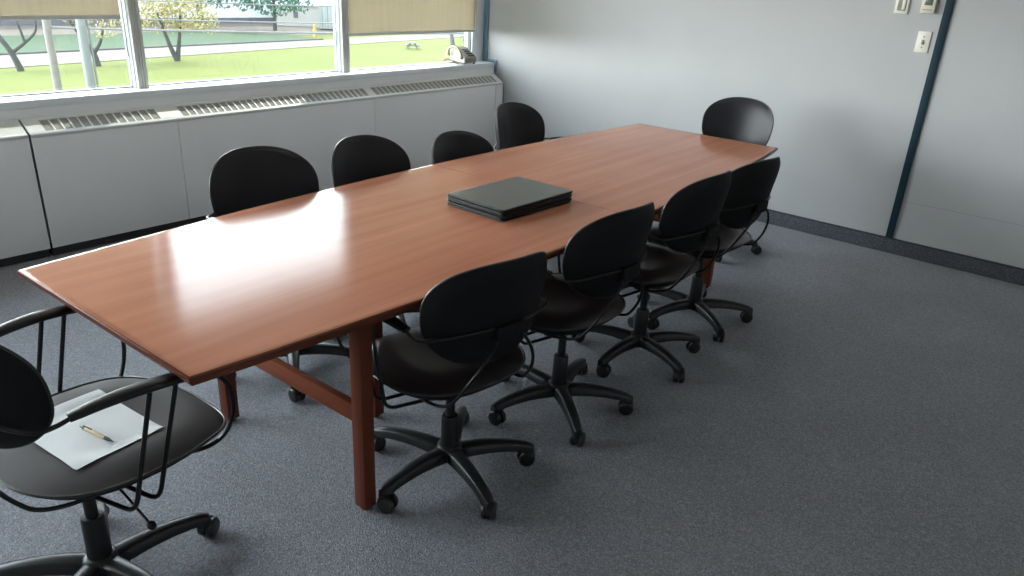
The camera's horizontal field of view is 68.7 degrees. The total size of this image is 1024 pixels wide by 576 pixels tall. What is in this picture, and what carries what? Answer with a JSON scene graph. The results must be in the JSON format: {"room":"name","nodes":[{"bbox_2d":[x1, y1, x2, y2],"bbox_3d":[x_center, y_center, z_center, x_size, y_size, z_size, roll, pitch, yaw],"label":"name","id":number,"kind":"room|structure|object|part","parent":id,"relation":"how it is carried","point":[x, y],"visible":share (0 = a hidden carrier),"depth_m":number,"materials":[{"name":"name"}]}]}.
{"room":"conference room","nodes":[
{"label":"conference room","id":0,"kind":"room"},
{"bbox_2d":[23,128,50,242],"bbox_3d":[-2.820,-1.464,3.749,0.330,2.700,7.983,20,28,35],"label":"wall","id":1,"kind":"structure","parent":0,"point":[30,142],"depth_m":4.17,"materials":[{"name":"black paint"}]},
{"bbox_2d":[0,0,132,96],"bbox_3d":[-2.725,-1.746,3.705,0.046,1.578,1.473,20,28,35],"label":"window","id":2,"kind":"structure","parent":1,"relation":"in","point":[125,37],"depth_m":4.38,"materials":[{"name":"paint"}]},
{"bbox_2d":[0,0,125,35],"bbox_3d":[-2.691,-1.858,3.627,0.044,1.256,1.446,20,28,35],"label":"roller blind","id":3,"kind":"object","parent":2,"relation":"attached to","point":[9,9],"visible":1,"depth_m":4.09,"materials":[{"name":"beige fabric"}]},
{"bbox_3d":[-2.235,-2.042,4.151,0.003,1.232,0.014,1,23,-6],"label":"pull chain","id":4,"kind":"part","parent":3,"relation":"part of","materials":[{"name":"paint"}]},
{"bbox_2d":[121,0,148,88],"bbox_3d":[-2.215,-1.943,4.237,0.104,1.578,0.066,20,28,35],"label":"trim","id":5,"kind":"structure","parent":1,"relation":"attached to","point":[130,8],"depth_m":4.42,"materials":[{"name":"paint"}]},
{"bbox_2d":[149,0,337,85],"bbox_3d":[-1.747,-2.158,4.806,0.046,1.578,1.473,20,28,35],"label":"window","id":6,"kind":"structure","parent":1,"relation":"in","point":[334,15],"depth_m":5.32,"materials":[{"name":"paint"}]},
{"bbox_2d":[0,61,493,110],"bbox_3d":[-2.784,-0.951,3.900,0.205,0.042,7.970,20,28,35],"label":"window sill","id":7,"kind":"structure","parent":1,"relation":"attached to","point":[93,96],"depth_m":4.78,"materials":[{"name":"white laminate"}]},
{"bbox_2d":[442,45,476,64],"bbox_3d":[-0.456,-2.020,6.479,0.210,0.151,0.254,22,29,38],"label":"desk telephone","id":8,"kind":"object","parent":7,"relation":"on","point":[462,54],"visible":1,"depth_m":6.47,"materials":[{"name":"beige plastic"}]},
{"bbox_3d":[-0.534,-1.949,6.425,0.203,0.045,0.038,22,29,38],"label":"coiled cord","id":9,"kind":"part","parent":8,"relation":"part of","materials":[{"name":"beige plastic"}]},
{"bbox_2d":[0,68,493,127],"bbox_3d":[-2.720,-0.860,3.877,0.022,0.100,7.970,20,28,35],"label":"trim","id":10,"kind":"structure","parent":1,"relation":"attached to","point":[17,114],"depth_m":4.77,"materials":[{"name":"grey paint"}]},
{"bbox_2d":[332,0,349,72],"bbox_3d":[-1.236,-2.355,5.338,0.104,1.578,0.066,20,28,35],"label":"trim","id":11,"kind":"structure","parent":1,"relation":"attached to","point":[341,6],"depth_m":5.51,"materials":[{"name":"paint"}]},
{"bbox_2d":[350,62,455,70],"bbox_3d":[-0.768,-2.571,5.907,0.046,1.578,1.473,20,28,35],"label":"window","id":12,"kind":"structure","parent":1,"relation":"in","point":[439,62],"depth_m":6.10,"materials":[{"name":"paint"}]},
{"bbox_2d":[348,0,476,35],"bbox_3d":[-0.737,-2.662,5.835,0.044,1.299,1.426,20,28,35],"label":"roller blind","id":13,"kind":"object","parent":1,"relation":"attached to","point":[366,17],"visible":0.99,"depth_m":5.98,"materials":[{"name":"beige fabric"}]},
{"bbox_2d":[464,0,483,60],"bbox_3d":[-0.310,-2.779,6.459,0.095,1.578,0.158,20,28,35],"label":"trim","id":14,"kind":"structure","parent":1,"relation":"attached to","point":[473,42],"depth_m":6.64,"materials":[{"name":"paint"}]},
{"bbox_2d":[0,221,1023,575],"bbox_3d":[-0.334,0.785,2.381,7.000,0.120,8.283,20,28,35],"label":"floor","id":15,"kind":"structure","parent":0,"point":[866,418],"depth_m":2.73,"materials":[{"name":"grey carpet"}]},
{"bbox_2d":[0,119,50,266],"bbox_3d":[-3.909,0.020,2.604,0.126,0.752,4.100,20,28,35],"label":"heater cover","id":16,"kind":"object","parent":15,"relation":"on","point":[24,237],"visible":1,"depth_m":3.98,"materials":[{"name":"grey paint"}]},
{"bbox_3d":[-3.892,-0.287,2.474,0.126,0.084,4.100,20,28,35],"label":"plate","id":17,"kind":"part","parent":16,"relation":"part of","materials":[{"name":"grey paint"}]},
{"bbox_3d":[-3.928,0.340,2.741,0.070,0.055,4.094,20,28,35],"label":"kick plate","id":18,"kind":"part","parent":16,"relation":"part of","materials":[{"name":"grey"}]},
{"bbox_2d":[0,305,235,575],"bbox_3d":[-1.061,0.380,1.898,0.596,0.928,0.634,16,26,28],"label":"swivel chair","id":19,"kind":"object","parent":15,"relation":"on","point":[189,421],"visible":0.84,"depth_m":1.81,"materials":[{"name":"black plastic"}]},
{"bbox_3d":[-1.177,0.229,1.657,0.512,0.031,0.172,19,27,32],"label":"frame","id":20,"kind":"part","parent":19,"relation":"part of","materials":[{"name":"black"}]},
{"bbox_3d":[-1.248,0.090,1.981,0.044,0.057,0.338,16,26,27],"label":"armrest","id":21,"kind":"part","parent":19,"relation":"part of","materials":[{"name":"black plastic"}]},
{"bbox_2d":[54,389,136,468],"bbox_3d":[-1.078,0.350,1.903,0.295,0.007,0.222,17,27,30],"label":"sheet","id":22,"kind":"object","parent":19,"relation":"on","point":[98,389],"visible":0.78,"depth_m":2.00,"materials":[{"name":"white paper"}]},
{"bbox_2d":[35,390,162,469],"bbox_3d":[-1.075,0.351,1.897,0.295,0.006,0.222,17,26,29],"label":"sheet","id":23,"kind":"object","parent":22,"relation":"on","point":[75,446],"visible":0.78,"depth_m":1.88,"materials":[{"name":"white paper"}]},
{"bbox_2d":[80,425,113,441],"bbox_3d":[-1.034,0.362,1.864,0.128,0.012,0.010,14,25,25],"label":"ballpoint pen","id":24,"kind":"object","parent":23,"relation":"on","point":[83,427],"visible":1,"depth_m":1.86,"materials":[{"name":"yellow plastic"}]},
{"bbox_3d":[-1.038,0.374,1.937,0.512,0.066,0.532,19,27,32],"label":"seat","id":25,"kind":"part","parent":19,"relation":"part of","materials":[{"name":"grey plastic"}]},
{"bbox_3d":[-0.820,0.235,1.694,0.044,0.057,0.338,22,30,38],"label":"armrest","id":26,"kind":"part","parent":19,"relation":"part of","materials":[{"name":"black plastic"}]},
{"bbox_3d":[-0.941,0.514,1.823,0.255,0.051,0.022,19,27,32],"label":"height lever","id":27,"kind":"part","parent":19,"relation":"part of","materials":[{"name":"black"}]},
{"bbox_2d":[19,73,502,255],"bbox_3d":[-1.365,-1.052,5.466,0.126,0.752,3.828,20,28,35],"label":"heater cover","id":28,"kind":"object","parent":15,"relation":"on","point":[107,176],"visible":0.91,"depth_m":4.67,"materials":[{"name":"grey paint"}]},
{"bbox_2d":[39,109,159,130],"bbox_3d":[-2.317,-0.951,4.242,0.084,0.054,0.630,20,28,35],"label":"grille","id":29,"kind":"object","parent":28,"relation":"attached to","point":[117,119],"depth_m":4.23,"materials":[{"name":"grey paint"}]},
{"bbox_3d":[-1.384,-0.732,5.603,0.070,0.055,3.822,20,28,35],"label":"kick plate","id":30,"kind":"part","parent":28,"relation":"part of","materials":[{"name":"grey"}]},
{"bbox_3d":[-1.348,-1.359,5.335,0.126,0.084,3.828,20,28,35],"label":"plate","id":31,"kind":"part","parent":28,"relation":"part of","materials":[{"name":"grey paint"}]},
{"bbox_2d":[177,89,368,115],"bbox_3d":[-1.562,-1.270,5.093,0.084,0.054,1.455,20,28,35],"label":"grille","id":32,"kind":"object","parent":28,"relation":"attached to","point":[242,106],"depth_m":5.03,"materials":[{"name":"grey paint"}]},
{"bbox_2d":[371,76,496,94],"bbox_3d":[-0.607,-1.672,6.167,0.084,0.054,1.393,20,28,35],"label":"grille","id":33,"kind":"object","parent":28,"relation":"attached to","point":[461,83],"depth_m":6.13,"materials":[{"name":"grey paint"}]},
{"bbox_2d":[206,146,348,402],"bbox_3d":[-0.905,-0.070,3.024,0.589,0.894,0.660,-19,31,-42],"label":"swivel chair","id":34,"kind":"object","parent":15,"relation":"on","point":[244,178],"visible":0.26,"depth_m":3.07,"materials":[{"name":"black plastic"}]},
{"bbox_3d":[-1.030,-0.396,3.074,0.452,0.338,0.139,-16,30,-38],"label":"backrest","id":35,"kind":"part","parent":34,"relation":"part of","materials":[{"name":"black plastic"}]},
{"bbox_2d":[331,135,419,336],"bbox_3d":[-0.530,-0.227,3.477,0.668,0.866,0.610,20,28,35],"label":"swivel chair","id":36,"kind":"object","parent":15,"relation":"on","point":[356,158],"visible":0.13,"depth_m":3.50,"materials":[{"name":"black plastic"}]},
{"bbox_3d":[-0.684,-0.527,3.495,0.139,0.338,0.452,20,28,35],"label":"backrest","id":37,"kind":"part","parent":36,"relation":"part of","materials":[{"name":"black plastic"}]},
{"bbox_2d":[17,124,777,509],"bbox_3d":[0.039,-0.093,3.400,1.124,0.740,3.659,20,28,34],"label":"conference table","id":38,"kind":"object","parent":15,"relation":"on","point":[224,295],"visible":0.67,"depth_m":2.40,"materials":[{"name":"brown wood"}]},
{"bbox_3d":[-1.039,0.164,2.679,0.050,0.695,0.046,20,28,34],"label":"leg","id":39,"kind":"part","parent":38,"relation":"part of","materials":[{"name":"brown wood"}]},
{"bbox_3d":[-0.451,0.372,2.263,0.050,0.695,0.046,20,28,34],"label":"leg","id":40,"kind":"part","parent":38,"relation":"part of","materials":[{"name":"brown wood"}]},
{"bbox_3d":[-0.508,0.162,2.753,0.050,0.695,0.046,20,28,34],"label":"leg","id":41,"kind":"part","parent":38,"relation":"part of","materials":[{"name":"brown wood"}]},
{"bbox_2d":[447,200,570,220],"bbox_3d":[-0.007,-0.351,3.042,0.304,0.007,0.442,21,29,36],"label":"desk pad","id":42,"kind":"object","parent":38,"relation":"on","point":[570,200],"visible":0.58,"depth_m":2.89,"materials":[{"name":"black"}]},
{"bbox_2d":[447,197,571,219],"bbox_3d":[-0.005,-0.356,3.032,0.304,0.008,0.442,22,29,37],"label":"desk pad","id":43,"kind":"object","parent":42,"relation":"on","point":[569,198],"visible":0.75,"depth_m":2.90,"materials":[{"name":"black"}]},
{"bbox_2d":[448,195,571,216],"bbox_3d":[-0.003,-0.369,3.038,0.304,0.009,0.442,21,29,36],"label":"desk pad","id":44,"kind":"object","parent":43,"relation":"on","point":[525,209],"visible":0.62,"depth_m":2.90,"materials":[{"name":"black"}]},
{"bbox_2d":[447,193,571,214],"bbox_3d":[-0.004,-0.374,3.026,0.304,0.008,0.442,21,29,37],"label":"desk pad","id":45,"kind":"object","parent":44,"relation":"on","point":[569,194],"visible":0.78,"depth_m":2.89,"materials":[{"name":"black"}]},
{"bbox_2d":[448,176,572,211],"bbox_3d":[-0.002,-0.385,3.027,0.304,0.008,0.442,21,29,36],"label":"desk pad","id":46,"kind":"object","parent":45,"relation":"on","point":[509,194],"visible":1,"depth_m":3.00,"materials":[{"name":"black"}]},
{"bbox_3d":[1.117,-0.332,4.128,0.050,0.695,0.046,20,28,34],"label":"leg","id":47,"kind":"part","parent":38,"relation":"part of","materials":[{"name":"brown wood"}]},
{"bbox_2d":[336,251,547,519],"bbox_3d":[-0.206,0.226,2.429,0.626,0.883,0.655,-16,30,-38],"label":"swivel chair","id":48,"kind":"object","parent":15,"relation":"on","point":[473,323],"visible":0.94,"depth_m":2.24,"materials":[{"name":"black plastic"}]},
{"bbox_3d":[-0.421,0.071,2.196,0.338,0.057,0.044,22,29,38],"label":"armrest","id":49,"kind":"part","parent":48,"relation":"part of","materials":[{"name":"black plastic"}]},
{"bbox_3d":[-0.240,0.223,2.461,0.512,0.066,0.532,-16,30,-38],"label":"seat","id":50,"kind":"part","parent":48,"relation":"part of","materials":[{"name":"black plastic"}]},
{"bbox_3d":[-0.062,0.088,2.198,0.512,0.031,0.172,-16,30,-38],"label":"frame","id":51,"kind":"part","parent":48,"relation":"part of","materials":[{"name":"black"}]},
{"bbox_2d":[431,130,494,163],"bbox_3d":[-0.120,-0.336,3.835,0.632,0.830,0.589,18,27,31],"label":"swivel chair","id":52,"kind":"object","parent":15,"relation":"on","point":[450,145],"visible":0.09,"depth_m":3.89,"materials":[{"name":"black plastic"}]},
{"bbox_2d":[494,102,561,150],"bbox_3d":[0.175,-0.614,4.456,0.617,0.888,0.675,-19,31,-42],"label":"swivel chair","id":53,"kind":"object","parent":15,"relation":"on","point":[516,124],"visible":0.27,"depth_m":4.49,"materials":[{"name":"black plastic"}]},
{"bbox_3d":[0.013,-0.920,4.462,0.139,0.338,0.452,19,27,32],"label":"backrest","id":54,"kind":"part","parent":53,"relation":"part of","materials":[{"name":"black plastic"}]},
{"bbox_2d":[488,201,654,446],"bbox_3d":[0.196,0.050,2.866,0.648,0.908,0.630,22,29,38],"label":"swivel chair","id":55,"kind":"object","parent":15,"relation":"on","point":[601,258],"visible":0.8,"depth_m":2.67,"materials":[{"name":"black plastic"}]},
{"bbox_3d":[0.151,0.053,2.886,0.532,0.066,0.512,22,29,38],"label":"seat","id":56,"kind":"part","parent":55,"relation":"part of","materials":[{"name":"black plastic"}]},
{"bbox_3d":[0.347,-0.088,2.640,0.172,0.031,0.512,22,29,38],"label":"frame","id":57,"kind":"part","parent":55,"relation":"part of","materials":[{"name":"black"}]},
{"bbox_2d":[571,170,731,382],"bbox_3d":[0.579,-0.118,3.300,0.632,0.918,0.604,18,27,31],"label":"swivel chair","id":58,"kind":"object","parent":15,"relation":"on","point":[689,219],"visible":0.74,"depth_m":3.13,"materials":[{"name":"black plastic"}]},
{"bbox_3d":[0.545,-0.114,3.332,0.532,0.066,0.512,20,28,35],"label":"seat","id":59,"kind":"part","parent":58,"relation":"part of","materials":[{"name":"black plastic"}]},
{"bbox_3d":[0.750,-0.258,3.095,0.172,0.031,0.512,20,28,35],"label":"frame","id":60,"kind":"part","parent":58,"relation":"part of","materials":[{"name":"black"}]},
{"bbox_2d":[637,156,780,342],"bbox_3d":[0.937,-0.266,3.727,0.619,0.893,0.644,-18,31,-40],"label":"swivel chair","id":61,"kind":"object","parent":15,"relation":"on","point":[748,196],"visible":0.6,"depth_m":3.54,"materials":[{"name":"black plastic"}]},
{"bbox_3d":[0.905,-0.271,3.758,0.512,0.066,0.532,-18,31,-40],"label":"seat","id":62,"kind":"part","parent":61,"relation":"part of","materials":[{"name":"black plastic"}]},
{"bbox_3d":[1.089,-0.408,3.501,0.512,0.031,0.172,-18,31,-40],"label":"frame","id":63,"kind":"part","parent":61,"relation":"part of","materials":[{"name":"black"}]},
{"bbox_2d":[702,97,773,261],"bbox_3d":[1.322,-0.697,4.739,0.620,0.936,0.666,18,27,32],"label":"swivel chair","id":64,"kind":"object","parent":15,"relation":"on","point":[743,119],"visible":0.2,"depth_m":4.80,"materials":[{"name":"black plastic"}]},
{"bbox_3d":[1.454,-1.034,4.790,0.452,0.338,0.139,18,27,32],"label":"backrest","id":65,"kind":"part","parent":64,"relation":"part of","materials":[{"name":"black plastic"}]},
{"bbox_2d":[486,0,1023,267],"bbox_3d":[2.339,-1.608,4.759,7.000,2.700,0.150,20,28,35],"label":"wall","id":66,"kind":"structure","parent":0,"point":[842,82],"depth_m":5.02,"materials":[{"name":"grey paint"}]},
{"bbox_2d":[482,0,497,71],"bbox_3d":[-0.161,-2.725,6.450,0.172,1.655,0.012,20,28,35],"label":"trim","id":67,"kind":"structure","parent":66,"relation":"attached to","point":[486,2],"depth_m":6.68,"materials":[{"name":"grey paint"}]},
{"bbox_2d":[756,209,1023,285],"bbox_3d":[2.348,-0.345,5.111,6.370,0.104,0.013,20,28,35],"label":"baseboard","id":68,"kind":"structure","parent":66,"relation":"attached to","point":[978,266],"depth_m":4.95,"materials":[{"name":"black rubber"}]},
{"bbox_2d":[894,0,909,13],"bbox_3d":[2.379,-1.745,4.556,0.077,0.146,0.017,20,28,35],"label":"wall plate","id":69,"kind":"object","parent":66,"relation":"attached to","point":[902,6],"visible":1,"depth_m":4.56,"materials":[{"name":"white plastic"}]},
{"bbox_2d":[885,0,954,237],"bbox_3d":[2.569,-1.530,4.470,0.044,2.596,0.014,20,28,35],"label":"trim","id":70,"kind":"structure","parent":66,"relation":"attached to","point":[949,4],"depth_m":4.66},
{"bbox_2d":[914,31,931,52],"bbox_3d":[2.493,-1.493,4.549,0.075,0.121,0.018,20,28,35],"label":"light switch","id":71,"kind":"object","parent":66,"relation":"attached to","point":[923,38],"visible":1,"depth_m":4.55,"materials":[{"name":"white plastic"}]},
{"bbox_2d":[920,0,937,13],"bbox_3d":[2.489,-1.707,4.463,0.077,0.133,0.032,20,28,35],"label":"thermostat","id":72,"kind":"object","parent":66,"relation":"attached to","point":[928,6],"visible":1,"depth_m":4.46,"materials":[{"name":"beige plastic"}]},
{"bbox_2d":[904,201,1022,225],"bbox_3d":[3.674,-0.142,4.017,2.962,0.003,0.002,20,28,35],"label":"trim","id":73,"kind":"structure","parent":66,"relation":"attached to","point":[904,201],"depth_m":4.66,"materials":[{"name":"grey"}]},
{"label":"outside","id":74,"kind":"structure","parent":0,"visible":0},
{"bbox_2d":[0,32,316,52],"bbox_3d":[-47.940,-7.588,26.564,11.900,0.040,96.000,20,28,35],"label":"lawn","id":75,"kind":"structure","parent":74,"point":[64,41],"depth_m":52.57,"materials":[{"name":"green plant"}]},
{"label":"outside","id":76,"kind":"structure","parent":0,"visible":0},
{"bbox_2d":[0,33,464,94],"bbox_3d":[-28.245,-21.539,62.186,116.800,0.050,180.000,20,28,35],"label":"lawn","id":77,"kind":"structure","parent":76,"point":[34,79],"depth_m":43.32,"materials":[{"name":"green plant"}]},
{"bbox_2d":[0,20,36,70],"bbox_3d":[-24.277,-12.592,36.397,1.720,4.061,2.797,20,28,35],"label":"young tree","id":78,"kind":"object","parent":77,"relation":"on","point":[16,61],"visible":0.68,"depth_m":36.75,"materials":[{"name":"grey plant"}]},
{"bbox_2d":[42,20,62,90],"bbox_3d":[-14.168,-8.895,22.525,1.802,9.000,0.244,-2,23,-12],"label":"utility pole","id":79,"kind":"object","parent":77,"relation":"on","point":[53,62],"visible":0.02,"depth_m":23.16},
{"bbox_2d":[138,0,332,6],"bbox_3d":[-0.753,-9.996,26.133,27.864,0.859,0.036,-4,24,-15],"label":"overhead cable","id":80,"kind":"object","parent":79,"relation":"attached to","point":[138,0],"visible":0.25,"depth_m":24.02,"materials":[{"name":"grey plastic"}]},
{"bbox_2d":[140,18,332,23],"bbox_3d":[-0.778,-9.535,26.328,27.865,0.969,0.044,-4,24,-15],"label":"overhead cable","id":81,"kind":"object","parent":79,"relation":"attached to","point":[140,18],"visible":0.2,"depth_m":24.26,"materials":[{"name":"grey plastic"}]},
{"bbox_2d":[51,26,464,34],"bbox_3d":[-0.793,-9.250,26.449,27.865,1.011,0.070,-4,24,-15],"label":"overhead cable","id":82,"kind":"object","parent":79,"relation":"attached to","point":[52,27],"visible":0.29,"depth_m":24.24,"materials":[{"name":"grey plastic"}]},
{"bbox_2d":[75,19,98,88],"bbox_3d":[-11.470,-7.117,19.961,0.260,8.000,0.315,20,28,35],"label":"steel post","id":83,"kind":"object","parent":77,"relation":"on","point":[80,23],"visible":0.48,"depth_m":20.21,"materials":[{"name":"grey metal"}]},
{"bbox_2d":[62,9,121,65],"bbox_3d":[-21.886,-13.809,39.334,2.592,4.233,3.230,20,28,35],"label":"young tree","id":84,"kind":"object","parent":77,"relation":"on","point":[95,50],"visible":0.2,"depth_m":39.68,"materials":[{"name":"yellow plant"}]},
{"bbox_2d":[0,38,322,54],"bbox_3d":[-44.171,-6.230,23.743,0.940,0.121,96.057,19,28,33],"label":"kerb","id":85,"kind":"object","parent":77,"relation":"on","point":[37,52],"visible":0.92,"depth_m":49.87,"materials":[{"name":"concrete"}]},
{"bbox_2d":[138,0,218,60],"bbox_3d":[-19.046,-15.409,42.681,3.846,4.932,4.293,20,28,35],"label":"young tree","id":86,"kind":"object","parent":77,"relation":"on","point":[176,55],"visible":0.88,"depth_m":42.57,"materials":[{"name":"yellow plant"}]},
{"bbox_2d":[312,24,316,36],"bbox_3d":[-16.135,-21.027,61.200,0.320,1.000,0.320,20,28,35],"label":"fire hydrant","id":87,"kind":"object","parent":77,"relation":"on","point":[314,26],"visible":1,"depth_m":61.10,"materials":[{"name":"yellow paint"}]},
{"bbox_2d":[405,41,419,48],"bbox_3d":[-7.519,-18.329,56.638,1.054,0.483,1.116,-2,23,-12],"label":"picnic table","id":88,"kind":"object","parent":77,"relation":"on","point":[409,44],"visible":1,"depth_m":56.38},
{"bbox_2d":[450,34,454,44],"bbox_3d":[-4.873,-20.714,60.782,0.524,1.940,0.351,-9,26,-27],"label":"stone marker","id":89,"kind":"object","parent":77,"relation":"on","point":[452,42],"visible":0.45,"depth_m":60.89,"materials":[{"name":"grey stone"}]},
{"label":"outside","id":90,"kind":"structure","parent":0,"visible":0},
{"bbox_2d":[0,23,333,35],"bbox_3d":[-32.001,-22.970,64.988,27.000,0.030,180.000,20,28,35],"label":"path","id":91,"kind":"structure","parent":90,"point":[5,30],"depth_m":62.32,"materials":[{"name":"concrete"}]},
{"bbox_2d":[0,0,331,24],"bbox_3d":[-44.656,-24.804,59.229,14.600,6.600,68.100,23,30,39],"label":"building","id":92,"kind":"structure","parent":91,"relation":"on","point":[233,13],"depth_m":68.55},
{"bbox_2d":[157,0,234,28],"bbox_3d":[-26.696,-23.785,61.334,7.773,4.924,4.569,-8,25,-24],"label":"shade tree","id":93,"kind":"object","parent":91,"relation":"on","point":[219,1],"visible":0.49,"depth_m":62.11,"materials":[{"name":"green plant"}]},
{"bbox_2d":[231,0,313,30],"bbox_3d":[-20.435,-24.480,63.743,5.176,4.951,6.473,20,28,35],"label":"shade tree","id":94,"kind":"object","parent":91,"relation":"on","point":[274,8],"visible":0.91,"depth_m":63.66,"materials":[{"name":"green plant"}]},
{"bbox_2d":[275,2,319,26],"bbox_3d":[-20.264,-25.854,70.845,4.350,1.950,2.700,-2,23,-12],"label":"storage shed","id":95,"kind":"object","parent":91,"relation":"on","point":[312,15],"visible":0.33,"depth_m":69.88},
{"bbox_2d":[319,4,332,28],"bbox_3d":[-16.538,-24.792,68.410,2.000,2.030,2.300,-2,23,-12],"label":"shipping container","id":96,"kind":"object","parent":91,"relation":"on","point":[325,13],"visible":0.58,"depth_m":67.33,"materials":[{"name":"paint"}]},
{"bbox_3d":[-17.023,-24.359,67.285,0.440,1.900,0.050,-2,23,-12],"label":"door panel","id":97,"kind":"part","parent":96,"relation":"part of","materials":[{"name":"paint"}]},
{"bbox_3d":[-16.555,-24.377,67.388,0.440,1.900,0.050,-2,23,-12],"label":"door panel","id":98,"kind":"part","parent":96,"relation":"part of","materials":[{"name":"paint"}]},
{"bbox_3d":[-16.086,-24.394,67.490,0.440,1.900,0.050,-2,23,-12],"label":"door panel","id":99,"kind":"part","parent":96,"relation":"part of","materials":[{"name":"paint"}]},
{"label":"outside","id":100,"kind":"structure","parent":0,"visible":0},
{"bbox_2d":[0,32,464,68],"bbox_3d":[-20.995,-18.878,56.739,19.700,0.030,180.000,20,28,35],"label":"road","id":101,"kind":"structure","parent":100,"point":[40,59],"depth_m":48.80,"materials":[{"name":"grey asphalt"}]}
]}

